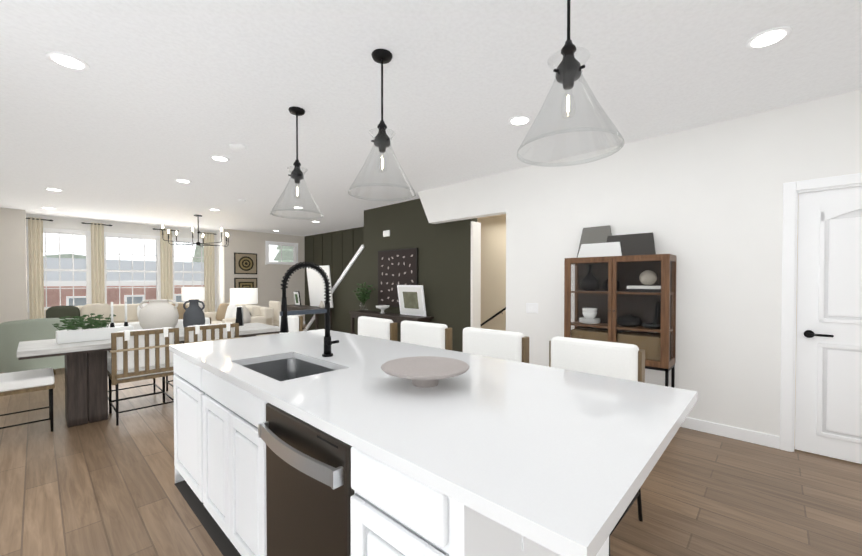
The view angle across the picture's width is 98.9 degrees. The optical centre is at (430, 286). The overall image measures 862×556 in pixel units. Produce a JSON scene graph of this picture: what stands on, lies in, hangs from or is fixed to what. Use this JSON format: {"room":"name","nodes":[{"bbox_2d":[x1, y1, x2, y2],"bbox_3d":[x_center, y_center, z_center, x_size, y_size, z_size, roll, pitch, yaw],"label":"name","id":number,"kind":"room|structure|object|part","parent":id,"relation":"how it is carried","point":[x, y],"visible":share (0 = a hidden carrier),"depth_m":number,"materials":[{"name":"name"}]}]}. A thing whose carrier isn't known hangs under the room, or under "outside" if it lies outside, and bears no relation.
{"room":"open-plan kitchen","nodes":[
{"label":"open-plan kitchen","id":0,"kind":"room"},
{"bbox_2d":[0,208,27,323],"bbox_3d":[-8.539,-0.117,7.090,0.840,2.720,1.040,1,1,43],"label":"wall","id":1,"kind":"structure","parent":0,"point":[13,280],"depth_m":7.06,"materials":[{"name":"beige paint"}]},
{"bbox_2d":[26,215,215,318],"bbox_3d":[-7.231,-0.145,8.995,0.152,2.720,3.530,1,1,43],"label":"wall","id":2,"kind":"structure","parent":0,"point":[77,224],"depth_m":8.71,"materials":[{"name":"white paint"}]},
{"bbox_2d":[26,217,52,318],"bbox_3d":[-8.247,-0.106,7.714,0.134,2.640,0.510,1,1,43],"label":"curtain","id":3,"kind":"object","parent":2,"relation":"attached to","point":[36,269],"visible":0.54,"depth_m":7.69,"materials":[{"name":"fabric"}]},
{"bbox_2d":[26,227,91,311],"bbox_3d":[-8.076,-0.351,8.029,0.150,1.780,1.050,1,1,43],"label":"window","id":4,"kind":"structure","parent":2,"relation":"in","point":[88,288],"depth_m":8.12,"materials":[{"name":"white"}]},
{"bbox_2d":[81,222,111,303],"bbox_3d":[-7.595,-0.116,8.412,0.134,2.640,0.520,1,1,43],"label":"curtain","id":5,"kind":"object","parent":2,"relation":"attached to","point":[97,262],"visible":0.83,"depth_m":8.38,"materials":[{"name":"fabric"}]},
{"bbox_2d":[104,232,160,303],"bbox_3d":[-7.230,-0.364,8.936,0.150,1.780,1.170,1,1,43],"label":"window","id":6,"kind":"structure","parent":2,"relation":"in","point":[117,235],"depth_m":8.95,"materials":[{"name":"white"}]},
{"bbox_2d":[153,228,178,302],"bbox_3d":[-6.711,-0.130,9.358,0.134,2.640,0.550,1,1,43],"label":"curtain","id":7,"kind":"object","parent":2,"relation":"attached to","point":[166,269],"visible":0.79,"depth_m":9.33,"materials":[{"name":"fabric"}]},
{"bbox_2d":[172,237,215,304],"bbox_3d":[-6.363,-0.377,9.864,0.150,1.780,1.070,1,1,43],"label":"window","id":8,"kind":"structure","parent":2,"relation":"in","point":[173,238],"depth_m":9.73,"materials":[{"name":"white"}]},
{"bbox_2d":[197,232,215,311],"bbox_3d":[-6.053,-0.140,10.063,0.134,2.640,0.560,1,1,43],"label":"curtain","id":9,"kind":"object","parent":2,"relation":"attached to","point":[209,272],"visible":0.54,"depth_m":10.04,"materials":[{"name":"fabric"}]},
{"bbox_2d":[230,288,257,323],"bbox_3d":[-3.168,0.645,6.259,0.520,1.220,0.520,1,1,43],"label":"lamp","id":10,"kind":"object","parent":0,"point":[243,296],"visible":0.54,"depth_m":6.11,"materials":[{"name":"white fabric"}]},
{"bbox_2d":[215,229,304,326],"bbox_3d":[-4.933,-0.172,10.919,0.884,2.720,2.420,1,1,43],"label":"wall","id":11,"kind":"structure","parent":0,"point":[240,264],"depth_m":10.30,"materials":[{"name":"beige paint"}]},
{"bbox_3d":[-5.083,-0.621,10.136,0.043,0.580,0.600,1,1,43],"label":"picture of ring","id":12,"kind":"part","parent":11,"relation":"part of","materials":[{"name":"beige paper"}]},
{"bbox_3d":[-5.083,0.059,10.146,0.043,0.580,0.600,1,1,43],"label":"picture of ring","id":13,"kind":"part","parent":11,"relation":"part of","materials":[{"name":"beige paper"}]},
{"bbox_2d":[265,241,297,264],"bbox_3d":[-4.415,-0.963,10.916,0.150,0.680,1.000,1,1,43],"label":"window","id":14,"kind":"structure","parent":11,"relation":"in","point":[295,245],"depth_m":10.92,"materials":[{"name":"white"}]},
{"bbox_2d":[307,199,476,351],"bbox_3d":[-1.210,-0.119,7.239,5.070,2.720,0.160,1,1,43],"label":"wall","id":15,"kind":"structure","parent":0,"point":[444,264],"depth_m":6.14,"materials":[{"name":"paint"}]},
{"bbox_2d":[383,230,389,236],"bbox_3d":[-0.814,-0.963,6.732,0.180,0.110,0.020,1,1,43],"label":"thermostat","id":16,"kind":"object","parent":15,"relation":"attached to","point":[386,233],"visible":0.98,"depth_m":6.72,"materials":[{"name":"white plastic"}]},
{"bbox_2d":[303,221,480,330],"bbox_3d":[-1.210,0.144,7.248,5.147,2.247,0.230,1,1,43],"label":"trim","id":17,"kind":"structure","parent":15,"relation":"attached to","point":[475,274],"depth_m":5.51,"materials":[{"name":"white paint"}]},
{"bbox_2d":[378,248,417,306],"bbox_3d":[-0.601,-0.139,6.528,1.030,1.020,0.044,1,1,43],"label":"painting","id":18,"kind":"object","parent":15,"relation":"attached to","point":[396,267],"visible":0.79,"depth_m":6.54,"materials":[{"name":"black"}]},
{"bbox_2d":[304,214,505,330],"bbox_3d":[-1.083,-0.129,7.865,9.000,2.720,1.630,1,1,43],"label":"wall","id":19,"kind":"structure","parent":0,"point":[335,251],"depth_m":6.86,"materials":[{"name":"green paint"}]},
{"bbox_2d":[481,307,505,325],"bbox_3d":[1.186,0.511,6.628,0.839,0.562,0.081,1,1,43],"label":"handrail","id":20,"kind":"object","parent":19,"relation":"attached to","point":[495,315],"visible":0.6,"depth_m":6.62,"materials":[{"name":"black metal"}]},
{"bbox_2d":[0,324,861,555],"bbox_3d":[-1.683,1.337,4.753,14.400,0.120,7.350,1,1,43],"label":"floor","id":21,"kind":"structure","parent":0,"point":[107,487],"depth_m":2.32,"materials":[{"name":"brown wood"}]},
{"bbox_2d":[0,368,54,431],"bbox_3d":[-3.732,0.860,3.255,0.562,0.877,0.566,1,1,43],"label":"dining chair","id":22,"kind":"object","parent":21,"relation":"on","point":[18,382],"visible":1,"depth_m":3.24,"materials":[{"name":"white fabric"}]},
{"bbox_2d":[0,318,87,374],"bbox_3d":[-5.687,0.857,5.440,0.920,0.820,0.919,0,1,-22],"label":"armchair","id":23,"kind":"object","parent":21,"relation":"on","point":[13,334],"visible":0.46,"depth_m":5.02,"materials":[{"name":"green fabric"}]},
{"bbox_2d":[45,302,188,325],"bbox_3d":[-6.451,0.789,7.903,0.920,0.883,2.500,1,1,43],"label":"sofa","id":24,"kind":"object","parent":21,"relation":"on","point":[133,310],"visible":0.17,"depth_m":7.58,"materials":[{"name":"beige fabric"}]},
{"bbox_2d":[107,322,164,412],"bbox_3d":[-3.297,0.848,4.091,0.566,0.877,0.562,1,1,43],"label":"dining chair","id":25,"kind":"object","parent":21,"relation":"on","point":[136,325],"visible":0.1,"depth_m":4.07,"materials":[{"name":"white fabric"}]},
{"bbox_2d":[108,327,180,425],"bbox_3d":[-2.932,0.853,3.749,0.566,0.877,0.562,1,1,43],"label":"dining chair","id":26,"kind":"object","parent":21,"relation":"on","point":[141,354],"visible":0.77,"depth_m":3.57,"materials":[{"name":"brown wood"}]},
{"bbox_2d":[16,323,279,427],"bbox_3d":[-2.928,0.906,4.116,0.760,0.760,2.230,1,1,43],"label":"dining table","id":27,"kind":"object","parent":21,"relation":"on","point":[86,387],"visible":0.5,"depth_m":3.46,"materials":[{"name":"grey wood"}]},
{"bbox_2d":[52,302,133,343],"bbox_3d":[-3.322,0.346,3.648,0.214,0.370,0.579,1,1,40],"label":"pot","id":28,"kind":"object","parent":27,"relation":"on","point":[99,330],"visible":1,"depth_m":3.58,"materials":[{"name":"white ceramic"}]},
{"bbox_2d":[138,299,178,328],"bbox_3d":[-2.972,0.336,4.032,0.378,0.379,0.360,0,1,-12],"label":"vase","id":29,"kind":"object","parent":27,"relation":"on","point":[158,313],"visible":0.83,"depth_m":3.92,"materials":[{"name":"ceramic"}]},
{"bbox_2d":[183,299,204,326],"bbox_3d":[-2.695,0.338,4.198,0.232,0.372,0.216,0,1,-7],"label":"vase","id":30,"kind":"object","parent":27,"relation":"on","point":[194,314],"visible":0.92,"depth_m":4.14,"materials":[{"name":"grey ceramic"}]},
{"bbox_2d":[235,307,243,325],"bbox_3d":[-2.511,0.394,4.835,0.104,0.240,0.104,0,1,3],"label":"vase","id":31,"kind":"object","parent":27,"relation":"on","point":[239,315],"visible":0.81,"depth_m":4.81,"materials":[{"name":"black ceramic"}]},
{"bbox_2d":[166,317,210,390],"bbox_3d":[-2.905,0.842,4.511,0.566,0.877,0.562,1,1,43],"label":"dining chair","id":32,"kind":"object","parent":21,"relation":"on","point":[179,325],"visible":0.17,"depth_m":4.53,"materials":[{"name":"white fabric"}]},
{"bbox_2d":[181,287,204,300],"bbox_3d":[-4.615,0.632,7.172,0.520,1.220,0.520,1,1,43],"label":"lamp","id":33,"kind":"object","parent":21,"relation":"on","point":[189,293],"visible":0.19,"depth_m":7.02,"materials":[{"name":"white fabric"}]},
{"bbox_2d":[182,323,240,343],"bbox_3d":[-2.539,0.846,4.169,0.566,0.877,0.562,1,1,43],"label":"dining chair","id":34,"kind":"object","parent":21,"relation":"on","point":[206,332],"visible":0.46,"depth_m":3.99,"materials":[{"name":"white fabric"}]},
{"bbox_2d":[204,303,273,335],"bbox_3d":[-4.219,0.800,7.817,2.000,0.864,0.920,1,1,43],"label":"sofa","id":35,"kind":"object","parent":21,"relation":"on","point":[225,313],"visible":0.38,"depth_m":7.48,"materials":[{"name":"beige fabric"}]},
{"bbox_2d":[269,301,280,333],"bbox_3d":[-3.155,0.771,7.931,0.460,0.920,0.480,1,1,43],"label":"armchair","id":36,"kind":"object","parent":21,"relation":"on","point":[275,306],"visible":0.27,"depth_m":7.67,"materials":[{"name":"beige fabric"}]},
{"bbox_2d":[279,315,305,333],"bbox_3d":[-2.097,0.834,5.005,0.562,0.877,0.566,1,1,43],"label":"dining chair","id":37,"kind":"object","parent":21,"relation":"on","point":[295,323],"visible":0.29,"depth_m":4.99,"materials":[{"name":"white fabric"}]},
{"bbox_2d":[258,403,353,555],"bbox_3d":[-0.264,0.888,1.458,0.559,0.864,0.639,1,1,43],"label":"dishwasher","id":38,"kind":"object","parent":21,"relation":"on","point":[309,491],"visible":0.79,"depth_m":1.22,"materials":[{"name":"black metal"}]},
{"bbox_2d":[287,304,332,329],"bbox_3d":[-2.816,0.838,8.259,1.650,0.775,0.400,1,1,43],"label":"console","id":39,"kind":"object","parent":21,"relation":"on","point":[294,307],"visible":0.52,"depth_m":7.85,"materials":[{"name":"brown wood"}]},
{"bbox_2d":[293,265,332,307],"bbox_3d":[-2.651,0.003,8.188,1.370,0.898,0.250,1,1,43],"label":"decor","id":40,"kind":"object","parent":39,"relation":"on","point":[316,286],"visible":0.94,"depth_m":8.14,"materials":[{"name":"white ceramic"}]},
{"bbox_2d":[358,316,396,340],"bbox_3d":[-0.667,0.799,3.385,0.541,0.996,0.590,-1,1,-44],"label":"stool","id":41,"kind":"object","parent":21,"relation":"on","point":[381,328],"visible":0.23,"depth_m":3.40,"materials":[{"name":"white fabric"}]},
{"bbox_2d":[349,310,433,333],"bbox_3d":[-0.753,0.867,6.439,1.850,0.770,0.355,1,1,43],"label":"console table","id":42,"kind":"object","parent":21,"relation":"on","point":[396,317],"visible":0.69,"depth_m":6.26,"materials":[{"name":"brown wood"}]},
{"bbox_2d":[353,282,374,311],"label":"plant","id":43,"kind":"object","parent":42,"relation":"on","point":[363,297],"depth_m":6.87,"materials":[{"name":"green plant"}]},
{"bbox_2d":[397,285,425,316],"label":"picture frame","id":44,"kind":"object","parent":42,"relation":"on","point":[411,300],"depth_m":6.09,"materials":[{"name":"white wood"}]},
{"bbox_2d":[401,320,451,349],"bbox_3d":[-0.188,0.805,2.985,0.590,0.996,0.541,1,1,41],"label":"stool","id":45,"kind":"object","parent":21,"relation":"on","point":[435,335],"visible":0.25,"depth_m":3.03,"materials":[{"name":"white fabric"}]},
{"bbox_2d":[169,329,696,555],"bbox_3d":[-0.352,0.857,1.933,2.705,0.920,1.135,1,1,43],"label":"kitchen island","id":46,"kind":"object","parent":21,"relation":"on","point":[486,456],"visible":0.92,"depth_m":1.17,"materials":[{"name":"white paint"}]},
{"bbox_2d":[280,262,338,356],"bbox_3d":[-0.645,0.131,1.973,0.117,0.528,0.300,1,1,43],"label":"faucet","id":47,"kind":"object","parent":46,"relation":"on","point":[285,313],"visible":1,"depth_m":2.00,"materials":[{"name":"black metal"}]},
{"bbox_2d":[381,356,468,387],"bbox_3d":[-0.024,0.363,1.519,0.362,0.078,0.362,1,1,43],"label":"bowl","id":48,"kind":"object","parent":46,"relation":"on","point":[424,371],"visible":1,"depth_m":1.53,"materials":[{"name":"white ceramic"}]},
{"bbox_2d":[462,327,528,362],"bbox_3d":[0.310,0.812,2.521,0.590,0.996,0.541,1,1,43],"label":"stool","id":49,"kind":"object","parent":21,"relation":"on","point":[508,345],"visible":0.38,"depth_m":2.57,"materials":[{"name":"white fabric"}]},
{"bbox_2d":[549,336,644,555],"bbox_3d":[0.822,0.819,2.043,0.590,0.996,0.541,1,1,43],"label":"stool","id":50,"kind":"object","parent":21,"relation":"on","point":[615,360],"visible":0.19,"depth_m":2.09,"materials":[{"name":"white fabric"}]},
{"bbox_2d":[564,254,676,387],"bbox_3d":[1.818,0.503,3.619,0.930,1.580,0.320,1,1,43],"label":"cabinet","id":51,"kind":"object","parent":21,"relation":"on","point":[612,304],"visible":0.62,"depth_m":3.55,"materials":[{"name":"brown wood"}]},
{"bbox_2d":[571,308,607,341],"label":"decor","id":52,"kind":"object","parent":51,"relation":"in","point":[590,320],"depth_m":3.74,"materials":[{"name":"white ceramic"}]},
{"bbox_2d":[577,225,655,290],"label":"decor","id":53,"kind":"object","parent":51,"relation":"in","point":[600,241],"depth_m":3.72,"materials":[{"name":"black ceramic"}]},
{"bbox_2d":[616,270,660,360],"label":"decor","id":54,"kind":"object","parent":51,"relation":"in","point":[652,355],"depth_m":3.40,"materials":[{"name":"black ceramic"}]},
{"bbox_2d":[0,0,861,235],"bbox_3d":[-1.683,-1.503,4.712,14.400,0.120,7.350,1,1,43],"label":"ceiling","id":55,"kind":"structure","parent":0,"point":[144,111],"depth_m":2.65,"materials":[{"name":"white paint"}]},
{"bbox_2d":[45,51,89,70],"bbox_3d":[-2.263,-1.404,2.302,0.211,0.007,0.196,1,1,43],"label":"recessed light","id":56,"kind":"object","parent":55,"relation":"in","point":[64,60],"depth_m":2.30,"materials":[{"name":"white plastic"}]},
{"bbox_2d":[162,215,228,246],"bbox_3d":[-4.877,-1.169,7.728,1.072,0.634,1.073,0,1,-25],"label":"chandelier","id":57,"kind":"object","parent":55,"relation":"hanging from","point":[198,243],"visible":1,"depth_m":7.70,"materials":[{"name":"black metal"}]},
{"bbox_2d":[210,155,229,161],"bbox_3d":[-2.358,-1.431,4.128,0.214,0.007,0.196,1,1,43],"label":"recessed light","id":58,"kind":"object","parent":55,"relation":"in","point":[217,158],"depth_m":4.13,"materials":[{"name":"white plastic"}]},
{"bbox_2d":[229,143,245,150],"bbox_3d":[-1.975,-1.412,3.764,0.149,0.034,0.149,1,1,37],"label":"smoke detector","id":59,"kind":"object","parent":55,"relation":"attached to","point":[236,147],"depth_m":3.72,"materials":[{"name":"white plastic"}]},
{"bbox_2d":[270,106,322,219],"bbox_3d":[-1.079,-0.995,2.975,0.410,0.844,0.410,1,1,43],"label":"pendant light","id":60,"kind":"object","parent":55,"relation":"hanging from","point":[296,175],"visible":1,"depth_m":2.96,"materials":[{"name":"clear glass"}]},
{"bbox_2d":[348,49,415,200],"bbox_3d":[-0.298,-0.985,2.251,0.410,0.844,0.410,1,1,43],"label":"pendant light","id":61,"kind":"object","parent":55,"relation":"hanging from","point":[381,140],"visible":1,"depth_m":2.23,"materials":[{"name":"clear glass"}]},
{"bbox_2d":[508,115,531,125],"bbox_3d":[0.761,-1.416,3.154,0.195,0.007,0.206,1,1,43],"label":"recessed light","id":62,"kind":"object","parent":55,"relation":"in","point":[521,120],"depth_m":3.15,"materials":[{"name":"white plastic"}]},
{"bbox_2d":[517,0,623,166],"bbox_3d":[0.560,-0.974,1.502,0.410,0.844,0.410,1,1,43],"label":"pendant light","id":63,"kind":"object","parent":55,"relation":"hanging from","point":[568,70],"visible":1,"depth_m":1.49,"materials":[{"name":"clear glass"}]},
{"bbox_2d":[745,26,792,49],"bbox_3d":[1.904,-1.401,2.083,0.196,0.007,0.207,1,1,43],"label":"recessed light","id":64,"kind":"object","parent":55,"relation":"in","point":[768,38],"depth_m":2.08,"materials":[{"name":"white plastic"}]},
{"bbox_2d":[418,89,861,448],"bbox_3d":[2.515,-0.070,3.815,6.610,2.720,0.900,1,1,43],"label":"wall","id":65,"kind":"structure","parent":0,"point":[704,204],"depth_m":3.29,"materials":[{"name":"white paint"}]},
{"bbox_2d":[526,303,537,312],"bbox_3d":[1.209,0.261,4.417,0.155,0.116,0.009,1,1,43],"label":"switch plate","id":66,"kind":"object","parent":65,"relation":"attached to","point":[531,307],"visible":1,"depth_m":4.41,"materials":[{"name":"white plastic"}]},
{"bbox_2d":[680,173,861,451],"bbox_3d":[2.820,0.243,2.988,5.030,2.117,0.140,1,1,43],"label":"trim","id":67,"kind":"structure","parent":65,"relation":"attached to","point":[791,191],"depth_m":2.90,"materials":[{"name":"white wood"}]},
{"bbox_2d":[795,187,861,463],"bbox_3d":[3.159,0.287,2.631,0.783,2.017,0.099,1,1,43],"label":"door","id":68,"kind":"structure","parent":65,"relation":"in","point":[828,411],"depth_m":2.78,"materials":[{"name":"white wood"}]},
{"label":"outside","id":69,"kind":"structure","parent":0,"visible":0},
{"bbox_2d":[43,258,203,306],"bbox_3d":[-27.025,2.497,38.661,67.500,8.980,140.000,1,1,43],"label":"buildings","id":70,"kind":"structure","parent":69,"point":[67,280],"depth_m":23.19,"materials":[{"name":"brick"}]},
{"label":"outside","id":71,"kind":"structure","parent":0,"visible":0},
{"bbox_2d":[43,244,292,262],"bbox_3d":[-18.843,0.450,40.891,33.822,12.590,61.592,1,1,43],"label":"trees","id":72,"kind":"object","parent":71,"point":[276,258],"depth_m":32.28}
]}

